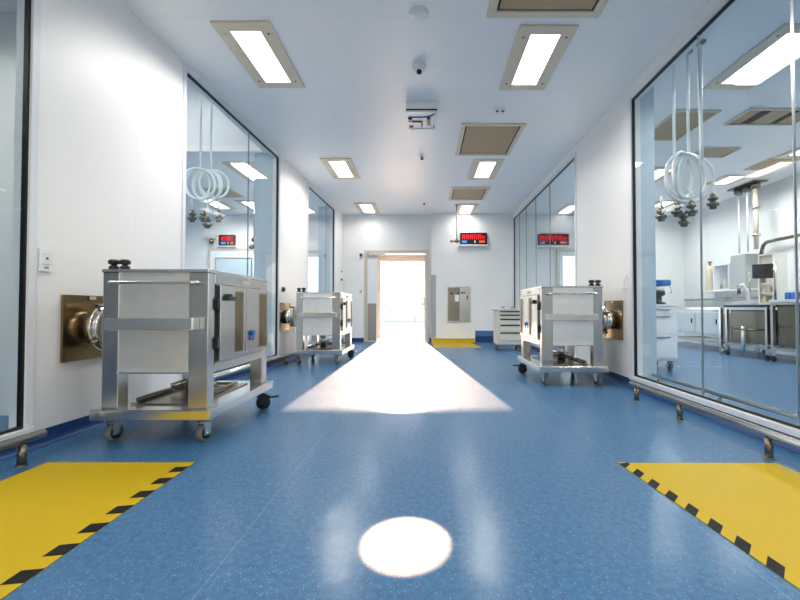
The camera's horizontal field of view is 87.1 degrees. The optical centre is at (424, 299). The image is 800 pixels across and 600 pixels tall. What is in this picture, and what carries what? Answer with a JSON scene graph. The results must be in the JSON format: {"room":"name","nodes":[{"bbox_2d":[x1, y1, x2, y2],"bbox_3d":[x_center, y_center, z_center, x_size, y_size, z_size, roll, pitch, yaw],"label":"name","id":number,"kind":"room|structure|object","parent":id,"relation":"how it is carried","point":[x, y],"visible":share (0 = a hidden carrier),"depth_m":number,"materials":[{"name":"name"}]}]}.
{"room":"clean room","nodes":[
{"label":"clean room","id":0,"kind":"room"},
{"bbox_2d":[0,13,16,414],"bbox_3d":[-5.800,-0.743,3.616,6.400,3.430,0.100,0,-1,0],"label":"wall partition","id":1,"kind":"structure","parent":0,"point":[8,21],"depth_m":3.57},
{"bbox_2d":[0,0,342,435],"bbox_3d":[-2.523,-0.734,4.080,0.101,3.430,14.530,0,-1,2],"label":"wall","id":2,"kind":"structure","parent":0,"point":[111,98],"depth_m":3.24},
{"bbox_2d":[0,0,40,441],"bbox_3d":[-2.621,-0.849,0.047,0.068,3.300,5.360,0,-1,2],"label":"window","id":3,"kind":"structure","parent":2,"relation":"in","point":[33,41],"depth_m":2.67,"materials":[{"name":"glass"}]},
{"bbox_2d":[38,247,52,271],"bbox_3d":[-2.508,-0.265,2.780,0.021,0.156,0.090,0,-1,2],"label":"light switch","id":4,"kind":"object","parent":2,"relation":"attached to","point":[45,257],"visible":1,"depth_m":2.77,"materials":[{"name":"white paint"}]},
{"bbox_2d":[60,295,102,362],"bbox_3d":[-2.406,0.230,3.132,0.199,0.525,0.480,0,-1,2],"label":"port","id":5,"kind":"object","parent":2,"relation":"attached to","point":[81,330],"visible":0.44,"depth_m":3.00,"materials":[{"name":"brown metal"}]},
{"bbox_2d":[0,338,343,462],"bbox_3d":[-2.440,0.928,4.038,0.070,0.105,14.520,0,-1,2],"label":"baseboard","id":6,"kind":"structure","parent":2,"relation":"attached to","point":[64,431],"depth_m":2.96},
{"bbox_2d":[180,63,280,379],"bbox_3d":[-2.422,-0.739,5.547,0.066,3.300,2.590,0,-1,2],"label":"window","id":7,"kind":"structure","parent":2,"relation":"in","point":[190,74],"depth_m":5.38,"materials":[{"name":"black metal"}]},
{"bbox_2d":[279,303,295,333],"bbox_3d":[-2.264,0.309,7.052,0.199,0.525,0.480,0,-1,2],"label":"port","id":8,"kind":"object","parent":2,"relation":"attached to","point":[287,318],"visible":0.83,"depth_m":6.95,"materials":[{"name":"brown metal"}]},
{"bbox_2d":[307,182,334,345],"bbox_3d":[-2.284,-0.658,9.339,0.064,3.290,2.160,0,-1,2],"label":"window","id":9,"kind":"structure","parent":2,"relation":"in","point":[309,186],"depth_m":9.60,"materials":[{"name":"black metal"}]},
{"bbox_2d":[187,81,254,144],"bbox_3d":[-5.760,-3.160,5.274,6.480,1.270,3.180,0,-1,0],"label":"ceiling","id":10,"kind":"structure","parent":0,"point":[224,131],"depth_m":6.78,"materials":[{"name":"white paint"}]},
{"bbox_2d":[186,93,229,228],"bbox_3d":[-2.741,-2.292,5.301,0.517,2.805,0.252,0,-1,-14],"label":"coiled hose","id":11,"kind":"object","parent":10,"relation":"hanging from","point":[204,217],"visible":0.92,"depth_m":5.23,"materials":[{"name":"grey plastic"}]},
{"bbox_2d":[254,153,272,356],"bbox_3d":[-2.624,-0.678,6.875,0.300,3.430,0.120,0,-1,0],"label":"wall","id":12,"kind":"structure","parent":0,"point":[262,205],"depth_m":6.83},
{"bbox_2d":[318,206,329,340],"bbox_3d":[-2.494,-0.606,10.454,0.300,3.430,0.120,0,-1,0],"label":"wall","id":13,"kind":"structure","parent":0,"point":[323,248],"depth_m":10.41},
{"bbox_2d":[0,342,799,599],"bbox_3d":[-1.000,1.042,4.095,16.000,0.120,14.630,0,-1,0],"label":"floor","id":14,"kind":"structure","parent":0,"point":[389,470],"depth_m":2.09,"materials":[{"name":"blue plastic"}]},
{"bbox_2d":[0,429,47,467],"bbox_3d":[-2.351,0.822,0.508,0.060,0.174,4.058,0,-1,1],"label":"guard rail","id":15,"kind":"object","parent":14,"relation":"on","point":[20,442],"visible":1,"depth_m":2.38,"materials":[{"name":"metal"}]},
{"bbox_2d":[0,462,194,599],"bbox_3d":[-1.739,0.902,0.216,1.061,0.004,4.472,0,-1,0],"label":"floor marking","id":16,"kind":"object","parent":14,"relation":"on","point":[49,509],"depth_m":1.92,"materials":[{"name":"yellow paint"}]},
{"bbox_2d":[90,259,278,440],"bbox_3d":[-1.772,0.349,3.294,0.894,1.232,1.165,0,-1,0],"label":"cart","id":17,"kind":"object","parent":14,"relation":"on","point":[194,324],"visible":1,"depth_m":2.81,"materials":[{"name":"metal"}]},
{"bbox_2d":[90,374,272,420],"bbox_3d":[-1.796,0.646,3.308,0.790,0.309,1.130,0,-1,0],"label":"tray","id":18,"kind":"object","parent":17,"relation":"on","point":[195,397],"depth_m":2.81,"materials":[{"name":"metal"}]},
{"bbox_2d":[214,352,291,379],"bbox_3d":[-2.266,0.924,5.607,0.060,0.174,2.658,0,-1,2],"label":"guard rail","id":19,"kind":"object","parent":14,"relation":"on","point":[229,372],"visible":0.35,"depth_m":5.25,"materials":[{"name":"metal"}]},
{"bbox_2d":[292,288,357,363],"bbox_3d":[-1.684,0.427,7.213,0.894,1.232,1.165,0,-1,0],"label":"cart","id":20,"kind":"object","parent":14,"relation":"on","point":[322,314],"visible":1,"depth_m":6.72,"materials":[{"name":"metal"}]},
{"bbox_2d":[292,336,353,354],"bbox_3d":[-1.708,0.724,7.227,0.790,0.309,1.130,0,-1,0],"label":"tray","id":21,"kind":"object","parent":20,"relation":"on","point":[322,347],"depth_m":6.74,"materials":[{"name":"metal"}]},
{"bbox_2d":[433,343,481,347],"bbox_3d":[0.760,1.105,10.312,1.120,0.002,1.425,0,-1,0],"label":"floor marking","id":22,"kind":"structure","parent":14,"relation":"on","point":[435,345],"depth_m":10.17,"materials":[{"name":"yellow paint"}]},
{"bbox_2d":[490,308,520,350],"bbox_3d":[1.775,0.631,9.087,0.670,0.899,0.544,0,-1,0],"label":"trolley","id":23,"kind":"object","parent":14,"relation":"on","point":[506,321],"visible":0.89,"depth_m":8.83,"materials":[{"name":"metal"}]},
{"bbox_2d":[513,280,607,384],"bbox_3d":[1.678,0.390,5.353,0.894,1.232,1.165,0,-1,0],"label":"cart","id":24,"kind":"object","parent":14,"relation":"on","point":[563,317],"visible":1,"depth_m":4.86,"materials":[{"name":"metal"}]},
{"bbox_2d":[518,346,607,372],"bbox_3d":[1.702,0.687,5.367,0.790,0.309,1.130,0,-1,0],"label":"tray","id":25,"kind":"object","parent":24,"relation":"on","point":[564,360],"depth_m":4.88,"materials":[{"name":"metal"}]},
{"bbox_2d":[656,304,679,369],"bbox_3d":[3.310,0.546,6.355,0.760,0.959,0.610,0,-1,0],"label":"trolley","id":26,"kind":"object","parent":14,"relation":"on","point":[666,314],"visible":0.25,"depth_m":6.08,"materials":[{"name":"metal"}]},
{"bbox_2d":[656,280,672,303],"bbox_3d":[3.571,-0.118,6.354,0.342,0.370,0.200,0,-1,0],"label":"instrument","id":27,"kind":"object","parent":26,"relation":"on","point":[660,292],"visible":0.61,"depth_m":6.27,"materials":[{"name":"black plastic"}]},
{"bbox_2d":[618,462,799,589],"bbox_3d":[1.621,0.902,0.214,0.998,0.004,4.464,0,-1,0],"label":"floor marking","id":28,"kind":"structure","parent":14,"relation":"on","point":[755,507],"depth_m":1.96,"materials":[{"name":"yellow paint"}]},
{"bbox_2d":[629,381,799,459],"bbox_3d":[2.065,0.839,1.343,0.059,0.174,5.728,0,-1,0],"label":"guard rail","id":29,"kind":"object","parent":14,"relation":"on","point":[769,435],"visible":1,"depth_m":2.82,"materials":[{"name":"metal"}]},
{"bbox_2d":[677,307,759,353],"bbox_3d":[6.240,0.623,9.164,0.770,0.919,1.749,0,-1,0],"label":"lab bench","id":30,"kind":"object","parent":14,"relation":"on","point":[713,322],"visible":0.62,"depth_m":8.84,"materials":[{"name":"metal"}]},
{"bbox_2d":[651,373,796,419],"bbox_3d":[2.530,0.842,1.573,0.039,0.177,6.188,0,-1,0],"label":"guard rail","id":31,"kind":"object","parent":14,"relation":"on","point":[720,395],"visible":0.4,"depth_m":3.44,"materials":[{"name":"metal"}]},
{"bbox_2d":[724,305,778,360],"bbox_3d":[6.227,0.571,7.690,0.826,0.964,1.059,0,-1,0],"label":"lab bench","id":32,"kind":"object","parent":14,"relation":"on","point":[751,327],"visible":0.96,"depth_m":7.63,"materials":[{"name":"metal"}]},
{"bbox_2d":[734,272,756,304],"bbox_3d":[6.075,-0.215,7.986,0.270,0.620,0.240,0,-1,0],"label":"microscope","id":33,"kind":"object","parent":32,"relation":"on","point":[739,286],"visible":0.99,"depth_m":7.96,"materials":[{"name":"white paint"}]},
{"bbox_2d":[724,305,778,306],"bbox_3d":[6.240,0.112,7.699,0.800,0.045,1.040,0,-1,0],"label":"countertop","id":34,"kind":"structure","parent":32,"relation":"on","point":[724,305],"depth_m":7.59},
{"bbox_2d":[752,261,776,299],"bbox_3d":[6.165,-0.302,7.629,0.144,0.780,0.330,1,-2,-43],"label":"monitor","id":35,"kind":"object","parent":32,"relation":"on","point":[758,270],"visible":0.93,"depth_m":7.56,"materials":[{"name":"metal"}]},
{"bbox_2d":[758,252,787,304],"bbox_3d":[6.445,-0.384,7.789,0.250,0.950,0.360,0,-1,0],"label":"rack","id":36,"kind":"object","parent":32,"relation":"on","point":[765,285],"visible":0.75,"depth_m":7.62,"materials":[{"name":"metal"}]},
{"bbox_2d":[769,299,799,361],"bbox_3d":[6.227,0.506,6.416,0.825,1.044,1.449,0,-1,0],"label":"lab bench","id":37,"kind":"object","parent":14,"relation":"on","point":[786,326],"visible":1,"depth_m":6.91,"materials":[{"name":"metal"}]},
{"bbox_2d":[769,299,799,302],"bbox_3d":[6.240,0.006,6.426,0.800,0.045,1.430,0,-1,0],"label":"countertop","id":38,"kind":"structure","parent":37,"relation":"on","point":[785,300],"depth_m":6.82,"materials":[{"name":"metal"}]},
{"bbox_2d":[785,291,792,298],"bbox_3d":[6.100,-0.080,7.003,0.120,0.150,0.100,0,-1,0],"label":"carton","id":39,"kind":"object","parent":37,"relation":"on","point":[788,295],"visible":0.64,"depth_m":6.98,"materials":[{"name":"cardboard"}]},
{"bbox_2d":[0,0,799,214],"bbox_3d":[-1.000,-2.497,4.166,16.000,0.100,14.630,0,-1,0],"label":"ceiling","id":40,"kind":"structure","parent":0,"point":[353,60],"depth_m":4.88,"materials":[{"name":"paint"}]},
{"bbox_2d":[197,199,236,209],"bbox_3d":[-5.050,-2.316,10.148,0.524,0.024,1.100,0,-1,0],"label":"recessed light","id":41,"kind":"object","parent":40,"relation":"in","point":[223,206],"visible":0.54,"depth_m":10.26,"materials":[{"name":"white"}]},
{"bbox_2d":[205,200,229,208],"bbox_3d":[-5.050,-2.317,10.148,0.270,0.012,0.860,0,-1,0],"label":"diffuser","id":42,"kind":"object","parent":41,"relation":"attached to","point":[215,204],"depth_m":10.26,"materials":[{"name":"white"}]},
{"bbox_2d":[202,188,244,197],"bbox_3d":[-4.400,-2.336,9.174,0.600,0.022,0.750,0,-1,0],"label":"ceiling vent","id":43,"kind":"object","parent":40,"relation":"in","point":[231,194],"visible":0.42,"depth_m":9.20,"materials":[{"name":"beige metal"}]},
{"bbox_2d":[222,162,254,181],"bbox_3d":[-3.250,-2.362,7.799,0.524,0.024,1.100,0,-1,0],"label":"recessed light","id":44,"kind":"object","parent":40,"relation":"in","point":[240,168],"visible":0.65,"depth_m":7.55,"materials":[{"name":"white"}]},
{"bbox_2d":[233,165,254,179],"bbox_3d":[-3.250,-2.365,7.799,0.270,0.012,0.860,0,-1,0],"label":"diffuser","id":45,"kind":"object","parent":44,"relation":"attached to","point":[243,169],"depth_m":7.66,"materials":[{"name":"white"}]},
{"bbox_2d":[234,200,253,211],"bbox_3d":[-4.200,-2.312,10.348,0.524,0.024,1.100,0,-1,0],"label":"recessed light","id":46,"kind":"object","parent":40,"relation":"in","point":[241,202],"visible":0.48,"depth_m":10.07,"materials":[{"name":"white"}]},
{"bbox_2d":[242,202,253,208],"bbox_3d":[-4.200,-2.313,10.348,0.270,0.012,0.860,0,-1,0],"label":"diffuser","id":47,"kind":"object","parent":46,"relation":"attached to","point":[251,204],"depth_m":10.16,"materials":[{"name":"white"}]},
{"bbox_2d":[249,187,254,248],"bbox_3d":[-3.550,-1.646,8.735,0.210,1.420,0.110,0,-1,0],"label":"drop","id":48,"kind":"object","parent":40,"relation":"hanging from","point":[251,246],"visible":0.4,"depth_m":8.69,"materials":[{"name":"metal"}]},
{"bbox_2d":[210,21,304,87],"bbox_3d":[-1.630,-2.434,4.239,0.524,0.024,1.100,0,-1,0],"label":"recessed light","id":49,"kind":"object","parent":40,"relation":"in","point":[256,45],"visible":1,"depth_m":4.12,"materials":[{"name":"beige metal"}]},
{"bbox_2d":[231,31,289,81],"bbox_3d":[-1.630,-2.436,4.240,0.270,0.012,0.860,0,-1,0],"label":"diffuser","id":50,"kind":"object","parent":49,"relation":"attached to","point":[255,46],"depth_m":4.18,"materials":[{"name":"white"}]},
{"bbox_2d":[320,158,360,178],"bbox_3d":[-1.510,-2.366,7.609,0.524,0.024,1.100,0,-1,0],"label":"recessed light","id":51,"kind":"object","parent":40,"relation":"in","point":[339,168],"visible":1,"depth_m":7.54,"materials":[{"name":"white"}]},
{"bbox_2d":[329,161,352,176],"bbox_3d":[-1.510,-2.368,7.609,0.270,0.012,0.860,0,-1,0],"label":"diffuser","id":52,"kind":"object","parent":51,"relation":"attached to","point":[340,168],"depth_m":7.55,"materials":[{"name":"white"}]},
{"bbox_2d":[354,203,379,213],"bbox_3d":[-1.450,-2.307,10.598,0.524,0.024,1.100,0,-1,0],"label":"recessed light","id":53,"kind":"object","parent":40,"relation":"in","point":[363,208],"visible":1,"depth_m":10.56,"materials":[{"name":"white"}]},
{"bbox_2d":[360,205,374,212],"bbox_3d":[-1.450,-2.308,10.598,0.270,0.012,0.860,0,-1,0],"label":"diffuser","id":54,"kind":"object","parent":53,"relation":"attached to","point":[364,208],"depth_m":10.57,"materials":[{"name":"white"}]},
{"bbox_2d":[409,6,427,20],"bbox_3d":[-0.055,-2.441,3.599,0.169,0.036,0.169,0,-1,0],"label":"smoke detector","id":55,"kind":"object","parent":40,"relation":"in","point":[417,13],"visible":1,"depth_m":3.57,"materials":[{"name":"white paint"}]},
{"bbox_2d":[412,61,425,74],"bbox_3d":[-0.060,-2.391,4.369,0.149,0.104,0.149,0,-1,0],"label":"ceiling camera","id":56,"kind":"object","parent":40,"relation":"attached to","point":[418,67],"visible":1,"depth_m":4.32,"materials":[{"name":"white paint"}]},
{"bbox_2d":[406,101,436,129],"bbox_3d":[-0.042,-2.350,5.376,0.384,0.145,0.504,0,-1,0],"label":"ceiling box","id":57,"kind":"object","parent":40,"relation":"attached to","point":[421,115],"visible":1,"depth_m":5.21,"materials":[{"name":"metal"}]},
{"bbox_2d":[406,110,436,129],"bbox_3d":[-0.042,-2.299,5.377,0.380,0.023,0.500,0,-1,0],"label":"sign","id":58,"kind":"object","parent":57,"relation":"on","point":[416,119],"depth_m":5.35,"materials":[{"name":"white paint"}]},
{"bbox_2d":[450,204,460,242],"bbox_3d":[0.740,-1.856,10.239,0.270,0.940,0.099,0,-1,0],"label":"hanging rod","id":59,"kind":"object","parent":40,"relation":"hanging from","point":[456,205],"visible":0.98,"depth_m":10.22,"materials":[{"name":"metal"}]},
{"bbox_2d":[455,204,478,213],"bbox_3d":[1.050,-2.304,10.698,0.524,0.024,1.100,0,-1,0],"label":"recessed light","id":60,"kind":"object","parent":40,"relation":"in","point":[462,208],"visible":0.98,"depth_m":10.57,"materials":[{"name":"white"}]},
{"bbox_2d":[460,206,472,212],"bbox_3d":[1.050,-2.307,10.698,0.270,0.012,0.860,0,-1,0],"label":"diffuser","id":61,"kind":"object","parent":60,"relation":"attached to","point":[463,209],"depth_m":10.68,"materials":[{"name":"white"}]},
{"bbox_2d":[448,187,489,199],"bbox_3d":[0.955,-2.334,9.258,0.820,0.022,1.020,0,-1,0],"label":"ceiling vent","id":62,"kind":"object","parent":40,"relation":"in","point":[456,193],"visible":1,"depth_m":9.20,"materials":[{"name":"beige metal"}]},
{"bbox_2d":[467,159,504,179],"bbox_3d":[1.085,-2.365,7.649,0.524,0.024,1.100,0,-1,0],"label":"recessed light","id":63,"kind":"object","parent":40,"relation":"in","point":[481,169],"visible":1,"depth_m":7.59,"materials":[{"name":"white"}]},
{"bbox_2d":[474,162,495,177],"bbox_3d":[1.085,-2.368,7.649,0.270,0.012,0.860,0,-1,0],"label":"diffuser","id":64,"kind":"object","parent":63,"relation":"attached to","point":[483,169],"depth_m":7.60,"materials":[{"name":"white"}]},
{"bbox_2d":[455,123,525,155],"bbox_3d":[0.943,-2.393,6.319,0.885,0.022,1.180,0,-1,0],"label":"ceiling vent","id":65,"kind":"object","parent":40,"relation":"in","point":[475,139],"visible":1,"depth_m":6.22,"materials":[{"name":"beige metal"}]},
{"bbox_2d":[492,107,505,115],"bbox_3d":[0.945,-2.393,5.349,0.169,0.062,0.169,0,-1,0],"label":"smoke detector","id":66,"kind":"object","parent":40,"relation":"attached to","point":[498,111],"visible":1,"depth_m":5.30,"materials":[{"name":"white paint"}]},
{"bbox_2d":[499,24,578,89],"bbox_3d":[1.110,-2.433,4.290,0.524,0.024,1.100,0,-1,0],"label":"recessed light","id":67,"kind":"object","parent":40,"relation":"in","point":[538,49],"visible":1,"depth_m":4.16,"materials":[{"name":"white"}]},
{"bbox_2d":[512,35,559,84],"bbox_3d":[1.110,-2.435,4.290,0.270,0.012,0.860,0,-1,0],"label":"diffuser","id":68,"kind":"object","parent":67,"relation":"attached to","point":[538,51],"depth_m":4.23,"materials":[{"name":"white"}]},
{"bbox_2d":[486,0,608,17],"bbox_3d":[1.015,-2.458,3.065,0.970,0.022,1.130,0,-1,0],"label":"ceiling vent","id":69,"kind":"object","parent":40,"relation":"in","point":[496,8],"visible":1,"depth_m":3.52,"materials":[{"name":"beige metal"}]},
{"bbox_2d":[655,200,675,206],"bbox_3d":[5.750,-2.316,10.148,0.524,0.024,0.605,0,-1,0],"label":"recessed light","id":70,"kind":"object","parent":40,"relation":"in","point":[666,203],"visible":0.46,"depth_m":10.05,"materials":[{"name":"white"}]},
{"bbox_2d":[655,202,672,206],"bbox_3d":[5.750,-2.317,10.148,0.270,0.012,0.473,0,-1,0],"label":"diffuser","id":71,"kind":"object","parent":70,"relation":"attached to","point":[664,204],"depth_m":10.15,"materials":[{"name":"white"}]},
{"bbox_2d":[655,167,677,182],"bbox_3d":[4.350,-2.357,8.049,0.524,0.024,1.100,0,-1,0],"label":"recessed light","id":72,"kind":"object","parent":40,"relation":"in","point":[659,171],"visible":0.17,"depth_m":7.77,"materials":[{"name":"white"}]},
{"bbox_2d":[655,170,670,178],"bbox_3d":[4.350,-2.360,8.049,0.270,0.012,0.860,0,-1,0],"label":"diffuser","id":73,"kind":"object","parent":72,"relation":"attached to","point":[658,173],"depth_m":7.83,"materials":[{"name":"white"}]},
{"bbox_2d":[655,39,719,226],"bbox_3d":[2.579,-1.590,4.123,0.530,1.715,0.399,0,-1,0],"label":"coiled hose","id":74,"kind":"object","parent":40,"relation":"hanging from","point":[688,193],"visible":0.94,"depth_m":4.09,"materials":[{"name":"grey plastic"}]},
{"bbox_2d":[654,110,721,140],"bbox_3d":[3.490,-2.403,5.824,0.580,0.022,0.950,0,-1,0],"label":"ceiling vent","id":75,"kind":"object","parent":40,"relation":"in","point":[662,131],"visible":0.76,"depth_m":5.75,"materials":[{"name":"beige metal"}]},
{"bbox_2d":[694,147,740,157],"bbox_3d":[4.665,-2.384,6.799,0.610,0.022,0.400,0,-1,0],"label":"ceiling vent","id":76,"kind":"object","parent":40,"relation":"in","point":[709,152],"visible":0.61,"depth_m":6.74,"materials":[{"name":"beige metal"}]},
{"bbox_2d":[705,175,752,184],"bbox_3d":[5.950,-2.353,8.249,0.524,0.024,0.605,0,-1,0],"label":"recessed light","id":77,"kind":"object","parent":40,"relation":"in","point":[726,179],"visible":0.88,"depth_m":8.19,"materials":[{"name":"white"}]},
{"bbox_2d":[715,177,741,183],"bbox_3d":[5.950,-2.356,8.249,0.270,0.012,0.473,0,-1,0],"label":"diffuser","id":78,"kind":"object","parent":77,"relation":"attached to","point":[727,180],"depth_m":8.26,"materials":[{"name":"white"}]},
{"bbox_2d":[727,187,742,252],"bbox_3d":[6.600,-1.668,8.835,0.280,1.369,0.280,0,-1,0],"label":"pipe","id":79,"kind":"object","parent":40,"relation":"hanging from","point":[737,191],"visible":0.92,"depth_m":8.82,"materials":[{"name":"metal"}]},
{"bbox_2d":[735,183,751,251],"bbox_3d":[6.600,-1.673,8.595,0.280,1.369,0.280,0,-1,0],"label":"pipe","id":80,"kind":"object","parent":40,"relation":"hanging from","point":[746,188],"visible":0.93,"depth_m":8.58,"materials":[{"name":"metal"}]},
{"bbox_2d":[703,23,799,88],"bbox_3d":[3.450,-2.433,4.269,0.524,0.024,1.100,0,-1,0],"label":"recessed light","id":81,"kind":"object","parent":40,"relation":"in","point":[774,51],"visible":0.99,"depth_m":4.28,"materials":[{"name":"white"}]},
{"bbox_2d":[722,34,799,83],"bbox_3d":[3.450,-2.435,4.269,0.270,0.012,0.860,0,-1,0],"label":"diffuser","id":82,"kind":"object","parent":81,"relation":"attached to","point":[780,49],"depth_m":4.26,"materials":[{"name":"white"}]},
{"bbox_2d":[745,180,767,248],"bbox_3d":[6.600,-1.687,8.375,0.280,1.349,0.280,0,-1,0],"label":"pipe","id":83,"kind":"object","parent":40,"relation":"hanging from","point":[755,185],"visible":1,"depth_m":8.34,"materials":[{"name":"metal"}]},
{"bbox_2d":[724,108,799,125],"bbox_3d":[4.575,-2.409,5.534,0.950,0.022,0.470,0,-1,0],"label":"ceiling vent","id":84,"kind":"object","parent":40,"relation":"in","point":[752,116],"visible":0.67,"depth_m":5.54,"materials":[{"name":"beige metal"}]},
{"bbox_2d":[744,157,799,170],"bbox_3d":[6.075,-2.373,7.334,0.550,0.022,0.630,0,-1,0],"label":"recessed light","id":85,"kind":"object","parent":40,"relation":"in","point":[773,163],"visible":1,"depth_m":7.35,"materials":[{"name":"white metal"}]},
{"bbox_2d":[777,147,799,156],"bbox_3d":[6.400,-2.383,6.789,1.100,0.024,0.393,0,-1,0],"label":"recessed light","id":86,"kind":"object","parent":40,"relation":"in","point":[789,153],"visible":0.76,"depth_m":6.85,"materials":[{"name":"white"}]},
{"bbox_2d":[185,213,684,341],"bbox_3d":[-1.000,-0.589,11.304,16.000,3.430,0.280,0,-1,0],"label":"wall","id":87,"kind":"structure","parent":0,"point":[488,270],"depth_m":11.34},
{"bbox_2d":[204,236,216,243],"bbox_3d":[-5.780,-1.605,11.284,0.300,0.220,0.159,0,-1,0],"label":"wall shelf","id":88,"kind":"object","parent":87,"relation":"attached to","point":[211,241],"visible":1,"depth_m":11.24,"materials":[{"name":"metal"}]},
{"bbox_2d":[216,235,235,246],"bbox_3d":[-5.350,-1.589,11.313,0.500,0.330,0.099,0,-1,0],"label":"display sign","id":89,"kind":"object","parent":87,"relation":"attached to","point":[224,240],"visible":1,"depth_m":11.32,"materials":[{"name":"black plastic"}]},
{"bbox_2d":[208,248,253,276],"bbox_3d":[-5.150,-0.134,11.284,1.400,2.520,0.099,0,-1,0],"label":"door","id":90,"kind":"structure","parent":87,"relation":"in","point":[230,260],"depth_m":11.31,"materials":[{"name":"paint"}]},
{"bbox_2d":[308,250,317,341],"bbox_3d":[-3.035,-0.109,11.284,0.830,2.470,0.099,0,-1,0],"label":"door","id":91,"kind":"structure","parent":87,"relation":"in","point":[312,254],"depth_m":11.30,"materials":[{"name":"paint"}]},
{"bbox_2d":[364,250,428,341],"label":"door frame","id":92,"kind":"structure","parent":87,"relation":"in","point":[370,256],"depth_m":11.34,"materials":[{"name":"paint"}]},
{"bbox_2d":[351,331,492,342],"bbox_3d":[0.064,0.968,11.179,4.395,0.309,0.278,0,-1,3],"label":"baseboard","id":93,"kind":"structure","parent":87,"relation":"attached to","point":[480,336],"depth_m":11.11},
{"bbox_2d":[431,275,435,337],"bbox_3d":[0.228,0.169,11.221,0.125,1.670,0.156,0,-1,0],"label":"guard","id":94,"kind":"object","parent":87,"relation":"attached to","point":[433,277],"visible":1,"depth_m":11.14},
{"bbox_2d":[447,286,469,321],"bbox_3d":[0.890,0.110,11.124,0.620,0.945,0.049,0,-1,0],"label":"hatch","id":95,"kind":"object","parent":87,"relation":"attached to","point":[458,297],"visible":1,"depth_m":11.13,"materials":[{"name":"metal"}]},
{"bbox_2d":[458,233,487,245],"bbox_3d":[1.272,-1.605,11.134,0.785,0.355,0.099,0,-1,0],"label":"display sign","id":96,"kind":"object","parent":87,"relation":"attached to","point":[467,239],"visible":1,"depth_m":11.14,"materials":[{"name":"black plastic"}]},
{"bbox_2d":[536,234,569,246],"bbox_3d":[3.450,-1.599,11.314,0.900,0.350,0.099,0,-1,0],"label":"display sign","id":97,"kind":"object","parent":87,"relation":"attached to","point":[557,240],"visible":0.97,"depth_m":11.32,"materials":[{"name":"black plastic"}]},
{"bbox_2d":[556,249,574,285],"bbox_3d":[4.150,-0.124,11.284,1.200,2.500,0.099,0,-1,0],"label":"door","id":98,"kind":"structure","parent":87,"relation":"in","point":[565,258],"depth_m":11.30,"materials":[{"name":"paint"}]},
{"bbox_2d":[640,87,656,380],"bbox_3d":[2.525,-0.719,4.815,0.170,3.430,0.120,0,-1,0],"label":"wall","id":99,"kind":"structure","parent":0,"point":[648,237],"depth_m":4.75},
{"bbox_2d":[513,0,799,429],"bbox_3d":[2.390,-0.734,4.080,0.100,3.430,14.530,0,-1,0],"label":"wall","id":100,"kind":"structure","parent":0,"point":[602,155],"depth_m":5.21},
{"bbox_2d":[513,152,576,356],"bbox_3d":[2.342,-0.634,8.789,0.064,3.220,4.630,0,-1,0],"label":"window","id":101,"kind":"structure","parent":100,"relation":"in","point":[572,158],"depth_m":8.39,"materials":[{"name":"clear glass"}]},
{"bbox_2d":[602,300,622,339],"bbox_3d":[2.240,0.271,5.196,0.199,0.525,0.480,0,-1,0],"label":"port","id":102,"kind":"object","parent":100,"relation":"attached to","point":[612,310],"visible":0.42,"depth_m":5.08,"materials":[{"name":"brown metal"}]},
{"bbox_2d":[531,345,799,456],"bbox_3d":[2.307,0.926,3.952,0.065,0.105,14.340,0,-1,0],"label":"baseboard","id":103,"kind":"structure","parent":100,"relation":"attached to","point":[618,379],"depth_m":3.53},
{"bbox_2d":[628,0,799,437],"bbox_3d":[2.342,-0.789,1.076,0.064,3.220,7.420,0,-1,0],"label":"window","id":104,"kind":"structure","parent":100,"relation":"in","point":[674,54],"depth_m":3.60,"materials":[{"name":"clear glass"}]},
{"bbox_2d":[684,173,799,355],"bbox_3d":[7.050,-0.733,4.130,0.100,3.430,14.630,0,-1,0],"label":"wall","id":105,"kind":"structure","parent":0,"point":[776,215],"depth_m":9.50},
{"bbox_2d":[684,297,757,300],"bbox_3d":[6.952,-0.027,9.652,0.094,0.060,3.100,0,-1,0],"label":"wall rail","id":106,"kind":"object","parent":105,"relation":"attached to","point":[733,298],"visible":0.66,"depth_m":9.79,"materials":[{"name":"metal"}]},
{"bbox_2d":[697,288,757,292],"bbox_3d":[6.785,-0.204,9.381,0.410,0.034,1.550,0,-1,0],"label":"wall shelf","id":107,"kind":"object","parent":105,"relation":"attached to","point":[752,289],"visible":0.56,"depth_m":9.32,"materials":[{"name":"metal"}]},
{"bbox_2d":[705,261,712,290],"bbox_3d":[6.750,-0.561,9.943,0.200,0.700,0.200,0,-1,0],"label":"gas cylinder","id":108,"kind":"object","parent":107,"relation":"on","point":[709,269],"visible":0.85,"depth_m":9.88,"materials":[{"name":"beige metal"}]},
{"bbox_2d":[713,254,758,289],"bbox_3d":[6.805,-0.587,9.164,0.370,0.720,0.980,0,-1,0],"label":"machine","id":109,"kind":"object","parent":107,"relation":"on","point":[734,273],"visible":0.67,"depth_m":8.93,"materials":[{"name":"white paint"}]},
{"bbox_2d":[757,233,799,256],"bbox_3d":[6.860,-1.063,7.002,0.118,0.345,3.259,0,-1,0],"label":"pipe","id":110,"kind":"object","parent":105,"relation":"attached to","point":[766,242],"visible":0.67,"depth_m":8.24,"materials":[{"name":"metal"}]},
{"label":"outside","id":111,"kind":"structure","parent":0,"visible":0},
{"bbox_2d":[367,315,425,341],"bbox_3d":[0.000,1.690,35.688,28.000,0.128,48.570,0,-1,0],"label":"ground","id":112,"kind":"structure","parent":111,"point":[391,331],"depth_m":17.34,"materials":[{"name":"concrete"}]},
{"bbox_2d":[377,255,423,338],"bbox_3d":[-0.770,-0.092,12.904,1.780,2.500,0.800,0,-1,0],"label":"door frame","id":113,"kind":"structure","parent":112,"relation":"on","point":[386,257],"depth_m":12.53,"materials":[{"name":"paint"}]},
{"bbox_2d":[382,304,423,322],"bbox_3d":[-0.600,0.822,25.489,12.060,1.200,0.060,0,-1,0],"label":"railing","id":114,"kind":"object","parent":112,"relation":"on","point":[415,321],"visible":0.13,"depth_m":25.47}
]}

